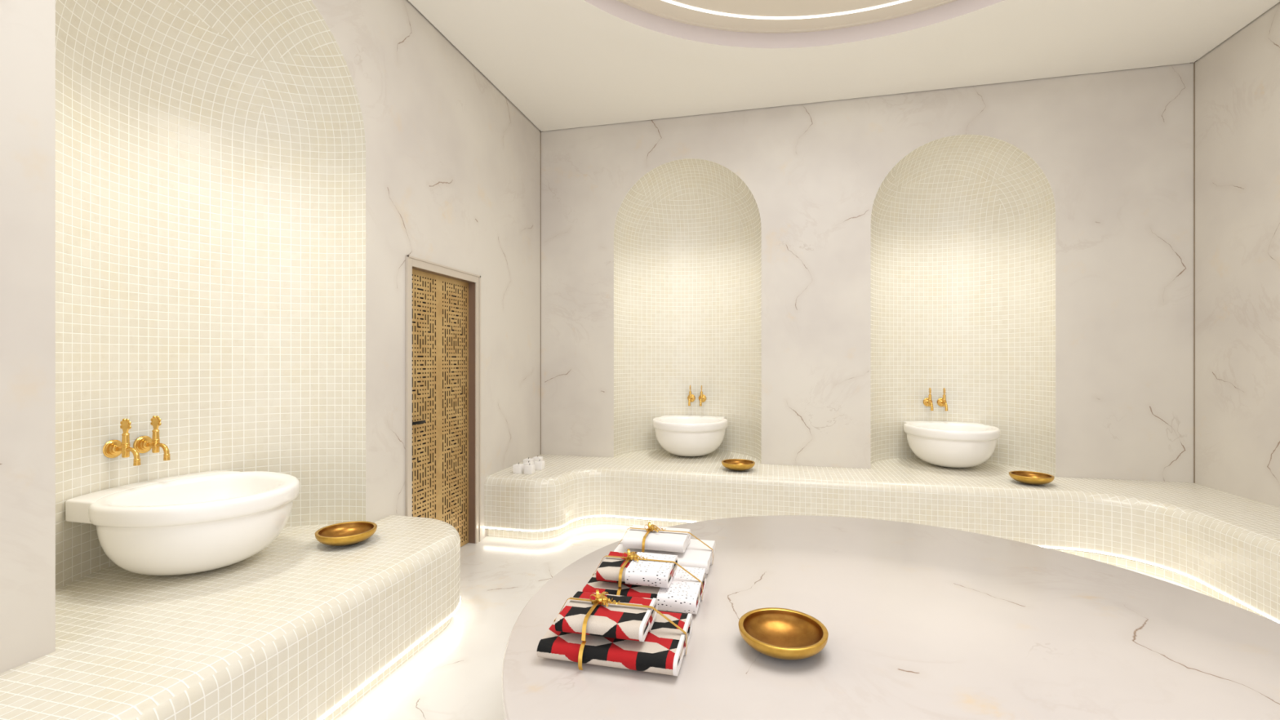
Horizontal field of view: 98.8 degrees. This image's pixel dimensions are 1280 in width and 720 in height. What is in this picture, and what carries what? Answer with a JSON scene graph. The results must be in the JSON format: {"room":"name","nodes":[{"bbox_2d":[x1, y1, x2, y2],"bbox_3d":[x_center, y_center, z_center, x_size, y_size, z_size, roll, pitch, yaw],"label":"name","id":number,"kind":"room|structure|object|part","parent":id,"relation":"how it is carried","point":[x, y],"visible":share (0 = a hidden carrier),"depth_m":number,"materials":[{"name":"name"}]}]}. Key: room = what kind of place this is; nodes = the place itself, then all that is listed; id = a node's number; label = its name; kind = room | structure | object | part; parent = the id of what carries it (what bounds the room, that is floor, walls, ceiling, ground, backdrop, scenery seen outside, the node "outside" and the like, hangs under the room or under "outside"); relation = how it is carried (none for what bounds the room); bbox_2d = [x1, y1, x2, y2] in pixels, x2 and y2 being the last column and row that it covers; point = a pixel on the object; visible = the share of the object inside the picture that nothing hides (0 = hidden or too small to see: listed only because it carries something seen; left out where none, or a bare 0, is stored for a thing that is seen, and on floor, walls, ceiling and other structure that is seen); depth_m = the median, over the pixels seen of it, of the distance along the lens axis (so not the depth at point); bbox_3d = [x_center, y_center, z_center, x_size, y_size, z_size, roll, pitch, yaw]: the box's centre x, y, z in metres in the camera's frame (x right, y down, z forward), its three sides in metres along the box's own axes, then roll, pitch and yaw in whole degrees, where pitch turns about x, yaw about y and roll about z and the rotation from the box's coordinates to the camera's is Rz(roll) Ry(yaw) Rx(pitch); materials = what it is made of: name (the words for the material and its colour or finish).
{"room":"spa","nodes":[
{"label":"spa","id":0,"kind":"room"},
{"bbox_2d":[0,0,540,673],"bbox_3d":[-2.048,-0.446,2.769,0.706,3.791,5.916,0,0,14],"label":"wall","id":1,"kind":"structure","parent":0,"point":[202,232],"depth_m":2.97,"materials":[{"name":"beige tile"}]},
{"bbox_2d":[102,418,141,466],"bbox_3d":[-2.380,0.376,2.535,0.176,0.213,0.084,0,0,14],"label":"water tap","id":2,"kind":"object","parent":1,"relation":"attached to","point":[112,448],"visible":1,"depth_m":2.53,"materials":[{"name":"gold metal"}]},
{"bbox_2d":[120,432,130,457],"bbox_3d":[-2.374,0.392,2.533,0.031,0.114,0.031,0,0,14],"label":"tap","id":3,"kind":"object","parent":2,"relation":"on","point":[126,444],"depth_m":2.52,"materials":[{"name":"gold metal"}]},
{"bbox_3d":[-2.374,0.305,2.533,0.064,0.071,0.008,0,0,14],"label":"handle","id":4,"kind":"part","parent":2,"relation":"part of","materials":[{"name":"gold metal"}]},
{"bbox_3d":[-2.331,0.443,2.523,0.075,0.081,0.026,0,0,14],"label":"spout","id":5,"kind":"part","parent":2,"relation":"part of","materials":[{"name":"gold metal"}]},
{"bbox_2d":[133,415,170,460],"bbox_3d":[-2.355,0.376,2.665,0.176,0.213,0.084,0,0,14],"label":"water tap","id":6,"kind":"object","parent":1,"relation":"attached to","point":[143,444],"visible":1,"depth_m":2.66,"materials":[{"name":"gold metal"}]},
{"bbox_2d":[151,429,159,453],"bbox_3d":[-2.350,0.392,2.663,0.031,0.114,0.031,0,0,14],"label":"tap","id":7,"kind":"object","parent":6,"relation":"on","point":[155,438],"depth_m":2.65,"materials":[{"name":"gold metal"}]},
{"bbox_3d":[-2.350,0.305,2.663,0.064,0.071,0.008,0,0,14],"label":"handle","id":8,"kind":"part","parent":6,"relation":"part of","materials":[{"name":"gold metal"}]},
{"bbox_3d":[-2.306,0.443,2.653,0.075,0.081,0.026,0,0,14],"label":"spout","id":9,"kind":"part","parent":6,"relation":"part of","materials":[{"name":"gold metal"}]},
{"bbox_2d":[404,254,480,546],"bbox_3d":[-1.432,0.389,3.962,0.108,2.122,0.905,0,0,14],"label":"door","id":10,"kind":"structure","parent":1,"relation":"in","point":[442,312],"depth_m":4.00,"materials":[{"name":"brown wood"}]},
{"bbox_3d":[-1.498,0.417,3.660,0.052,0.055,0.153,0,0,14],"label":"lever handle","id":11,"kind":"part","parent":10,"relation":"part of","materials":[{"name":"black metal"}]},
{"bbox_2d":[335,524,1208,719],"bbox_3d":[0.917,1.475,2.050,5.555,0.050,5.916,0,0,14],"label":"floor","id":12,"kind":"structure","parent":0,"point":[457,675],"depth_m":2.90,"materials":[{"name":"beige stone"}]},
{"bbox_2d":[0,515,461,719],"bbox_3d":[-2.001,1.203,1.640,1.329,0.494,3.743,0,0,14],"label":"tiled bench","id":13,"kind":"object","parent":12,"relation":"on","point":[301,627],"visible":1,"depth_m":2.09,"materials":[{"name":"beige tile"}]},
{"bbox_2d":[65,470,299,575],"bbox_3d":[-2.036,0.773,2.557,0.811,0.366,0.758,0,0,14],"label":"basin","id":14,"kind":"object","parent":13,"relation":"on","point":[195,522],"visible":1,"depth_m":2.33,"materials":[{"name":"white ceramic"}]},
{"bbox_2d":[315,520,377,546],"bbox_3d":[-1.536,0.920,2.873,0.288,0.071,0.288,0,0,14],"label":"bowl","id":15,"kind":"object","parent":13,"relation":"on","point":[347,533],"visible":1,"depth_m":2.90,"materials":[{"name":"gold metal"}]},
{"bbox_2d":[484,448,1279,623],"bbox_3d":[1.039,1.203,2.383,5.475,0.494,6.622,0,0,14],"label":"tiled bench","id":16,"kind":"object","parent":12,"relation":"on","point":[1224,546],"visible":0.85,"depth_m":4.25,"materials":[{"name":"beige tile"}]},
{"bbox_2d":[512,462,524,473],"bbox_3d":[-1.028,0.913,4.649,0.072,0.087,0.072,0,0,14],"label":"candle","id":17,"kind":"object","parent":16,"relation":"on","point":[518,468],"visible":0.94,"depth_m":4.62,"materials":[{"name":"white wax"}]},
{"bbox_2d":[523,457,533,462],"bbox_3d":[-0.997,0.913,4.903,0.072,0.087,0.072,0,0,14],"label":"candle","id":18,"kind":"object","parent":16,"relation":"on","point":[530,460],"visible":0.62,"depth_m":4.88,"materials":[{"name":"white wax"}]},
{"bbox_2d":[523,461,533,465],"bbox_3d":[-0.961,0.913,4.732,0.072,0.087,0.072,0,0,14],"label":"candle","id":19,"kind":"object","parent":16,"relation":"on","point":[528,462],"visible":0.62,"depth_m":4.70,"materials":[{"name":"white wax"}]},
{"bbox_2d":[524,464,535,474],"bbox_3d":[-0.930,0.913,4.620,0.072,0.087,0.072,0,0,14],"label":"candle","id":20,"kind":"object","parent":16,"relation":"on","point":[528,468],"visible":1,"depth_m":4.59,"materials":[{"name":"white wax"}]},
{"bbox_2d":[532,456,542,462],"bbox_3d":[-0.932,0.913,5.001,0.072,0.087,0.072,0,0,14],"label":"candle","id":21,"kind":"object","parent":16,"relation":"on","point":[535,458],"visible":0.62,"depth_m":4.97,"materials":[{"name":"white wax"}]},
{"bbox_2d":[533,460,544,470],"bbox_3d":[-0.878,0.913,4.798,0.072,0.087,0.072,0,0,14],"label":"candle","id":22,"kind":"object","parent":16,"relation":"on","point":[540,464],"visible":0.93,"depth_m":4.76,"materials":[{"name":"white wax"}]},
{"bbox_2d":[652,414,728,456],"bbox_3d":[0.495,0.773,5.496,0.758,0.366,0.811,0,0,14],"label":"basin","id":23,"kind":"object","parent":16,"relation":"on","point":[682,435],"visible":1,"depth_m":5.22,"materials":[{"name":"white ceramic"}]},
{"bbox_2d":[721,458,755,471],"bbox_3d":[0.854,0.920,4.773,0.288,0.071,0.288,0,0,14],"label":"bowl","id":24,"kind":"object","parent":16,"relation":"on","point":[738,464],"visible":1,"depth_m":4.71,"materials":[{"name":"gold metal"}]},
{"bbox_2d":[903,420,1000,467],"bbox_3d":[2.798,0.773,4.937,0.758,0.366,0.811,0,0,14],"label":"basin","id":25,"kind":"object","parent":16,"relation":"on","point":[950,444],"visible":1,"depth_m":4.69,"materials":[{"name":"white ceramic"}]},
{"bbox_2d":[1008,471,1054,484],"bbox_3d":[3.027,0.920,4.246,0.288,0.071,0.288,0,0,14],"label":"bowl","id":26,"kind":"object","parent":16,"relation":"on","point":[1024,477],"visible":1,"depth_m":4.21,"materials":[{"name":"gold metal"}]},
{"bbox_2d":[502,515,1279,719],"bbox_3d":[0.936,1.203,1.993,2.790,0.494,2.790,0,0,14],"label":"platform","id":27,"kind":"object","parent":12,"relation":"on","point":[922,622],"visible":0.82,"depth_m":1.86,"materials":[{"name":"beige stone"}]},
{"bbox_2d":[536,610,692,675],"bbox_3d":[-0.071,0.919,1.831,0.447,0.072,0.328,0,0,14],"label":"bath towel","id":28,"kind":"object","parent":27,"relation":"on","point":[663,650],"visible":0.67,"depth_m":1.71,"materials":[{"name":"multicoloured fabric"}]},
{"bbox_2d":[555,591,657,641],"bbox_3d":[-0.105,0.849,1.825,0.288,0.067,0.232,0,0,14],"label":"hand towel","id":29,"kind":"object","parent":28,"relation":"on","point":[632,623],"visible":0.91,"depth_m":1.76,"materials":[{"name":"multicoloured fabric"}]},
{"bbox_2d":[554,589,687,670],"bbox_3d":[-0.077,0.868,1.840,0.351,0.168,0.338,0,0,-28],"label":"ribbon","id":30,"kind":"object","parent":28,"relation":"attached to","point":[599,600],"visible":0.98,"depth_m":1.80,"materials":[{"name":"gold metal"}]},
{"bbox_2d":[582,565,706,613],"bbox_3d":[0.027,0.917,2.234,0.447,0.077,0.335,0,0,14],"label":"bath towel","id":31,"kind":"object","parent":27,"relation":"on","point":[683,594],"visible":0.62,"depth_m":2.12,"materials":[{"name":"white fabric"}]},
{"bbox_2d":[595,551,678,587],"bbox_3d":[-0.008,0.847,2.228,0.289,0.070,0.238,0,0,14],"label":"hand towel","id":32,"kind":"object","parent":31,"relation":"on","point":[642,572],"visible":0.88,"depth_m":2.15,"materials":[{"name":"white fabric"}]},
{"bbox_2d":[592,549,702,599],"bbox_3d":[0.021,0.868,2.243,0.351,0.168,0.338,0,0,-28],"label":"ribbon","id":33,"kind":"object","parent":31,"relation":"attached to","point":[630,557],"visible":0.88,"depth_m":2.21,"materials":[{"name":"gold metal"}]},
{"bbox_2d":[613,538,715,573],"bbox_3d":[0.118,0.920,2.614,0.447,0.070,0.326,0,0,14],"label":"bath towel","id":34,"kind":"object","parent":27,"relation":"on","point":[697,554],"visible":0.34,"depth_m":2.54,"materials":[{"name":"white fabric"}]},
{"bbox_2d":[622,524,690,552],"bbox_3d":[0.084,0.850,2.607,0.286,0.064,0.229,0,0,14],"label":"hand towel","id":35,"kind":"object","parent":34,"relation":"on","point":[661,540],"visible":0.91,"depth_m":2.53,"materials":[{"name":"white fabric"}]},
{"bbox_2d":[618,522,713,561],"bbox_3d":[0.113,0.868,2.622,0.351,0.168,0.338,0,0,-28],"label":"ribbon","id":36,"kind":"object","parent":34,"relation":"attached to","point":[651,527],"visible":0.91,"depth_m":2.60,"materials":[{"name":"gold metal"}]},
{"bbox_2d":[738,607,828,659],"bbox_3d":[0.472,0.920,1.820,0.288,0.071,0.288,0,0,14],"label":"bowl","id":37,"kind":"object","parent":27,"relation":"on","point":[784,633],"visible":1,"depth_m":1.86,"materials":[{"name":"gold metal"}]},
{"bbox_2d":[408,0,1279,131],"bbox_3d":[0.956,-2.364,2.040,5.475,0.130,5.916,0,0,14],"label":"ceiling","id":38,"kind":"structure","parent":0,"point":[562,64],"depth_m":4.02,"materials":[{"name":"white paint"}]},
{"bbox_2d":[662,0,910,19],"bbox_3d":[0.985,-2.425,2.107,3.600,0.005,3.600,0,0,14],"label":"recessed light","id":39,"kind":"object","parent":38,"relation":"in","point":[667,1],"visible":1,"depth_m":3.84,"materials":[{"name":"white plastic"}]},
{"bbox_2d":[541,62,1194,482],"bbox_3d":[1.736,-0.446,5.258,5.475,3.791,0.706,0,0,14],"label":"wall","id":40,"kind":"structure","parent":0,"point":[868,283],"depth_m":4.99,"materials":[{"name":"beige stone"}]},
{"bbox_2d":[540,131,541,454],"bbox_3d":[-1.005,-0.677,5.557,0.006,3.267,0.006,0,0,14],"label":"trim","id":41,"kind":"structure","parent":40,"relation":"attached to","point":[540,131],"depth_m":5.55,"materials":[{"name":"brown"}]},
{"bbox_2d":[687,385,695,405],"bbox_3d":[0.535,0.373,5.831,0.084,0.213,0.176,0,0,14],"label":"water tap","id":42,"kind":"object","parent":40,"relation":"attached to","point":[691,397],"visible":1,"depth_m":5.82,"materials":[{"name":"gold metal"}]},
{"bbox_2d":[698,385,706,405],"bbox_3d":[0.651,0.373,5.800,0.084,0.213,0.176,0,0,14],"label":"water tap","id":43,"kind":"object","parent":40,"relation":"attached to","point":[702,397],"visible":1,"depth_m":5.78,"materials":[{"name":"gold metal"}]},
{"bbox_2d":[700,391,702,402],"bbox_3d":[0.650,0.389,5.794,0.031,0.114,0.031,0,0,14],"label":"tap","id":44,"kind":"object","parent":43,"relation":"on","point":[701,393],"depth_m":5.78,"materials":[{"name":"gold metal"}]},
{"bbox_2d":[923,387,933,410],"bbox_3d":[2.789,0.373,5.281,0.084,0.213,0.176,0,0,14],"label":"water tap","id":45,"kind":"object","parent":40,"relation":"attached to","point":[927,402],"visible":1,"depth_m":5.27,"materials":[{"name":"gold metal"}]},
{"bbox_2d":[928,394,931,406],"bbox_3d":[2.788,0.389,5.275,0.031,0.114,0.031,0,0,14],"label":"tap","id":46,"kind":"object","parent":45,"relation":"on","point":[930,395],"depth_m":5.27,"materials":[{"name":"gold metal"}]},
{"bbox_3d":[2.777,0.440,5.232,0.026,0.081,0.075,0,0,14],"label":"spout","id":47,"kind":"part","parent":45,"relation":"part of","materials":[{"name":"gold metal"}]},
{"bbox_2d":[937,387,947,410],"bbox_3d":[2.911,0.373,5.254,0.084,0.213,0.176,0,0,14],"label":"water tap","id":48,"kind":"object","parent":40,"relation":"attached to","point":[941,402],"visible":1,"depth_m":5.24,"materials":[{"name":"gold metal"}]},
{"bbox_3d":[2.899,0.440,5.205,0.026,0.081,0.075,0,0,14],"label":"spout","id":49,"kind":"part","parent":48,"relation":"part of","materials":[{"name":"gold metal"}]},
{"bbox_2d":[1193,62,1195,483],"bbox_3d":[4.310,-0.677,4.267,0.006,3.267,0.006,0,0,14],"label":"trim","id":50,"kind":"structure","parent":40,"relation":"attached to","point":[1193,63],"depth_m":4.26,"materials":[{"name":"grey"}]},
{"bbox_2d":[1194,1,1279,507],"bbox_3d":[3.616,-0.446,1.395,0.001,3.791,5.916,0,0,14],"label":"wall","id":51,"kind":"structure","parent":0,"point":[1237,81],"depth_m":3.85,"materials":[{"name":"beige stone"}]}
]}

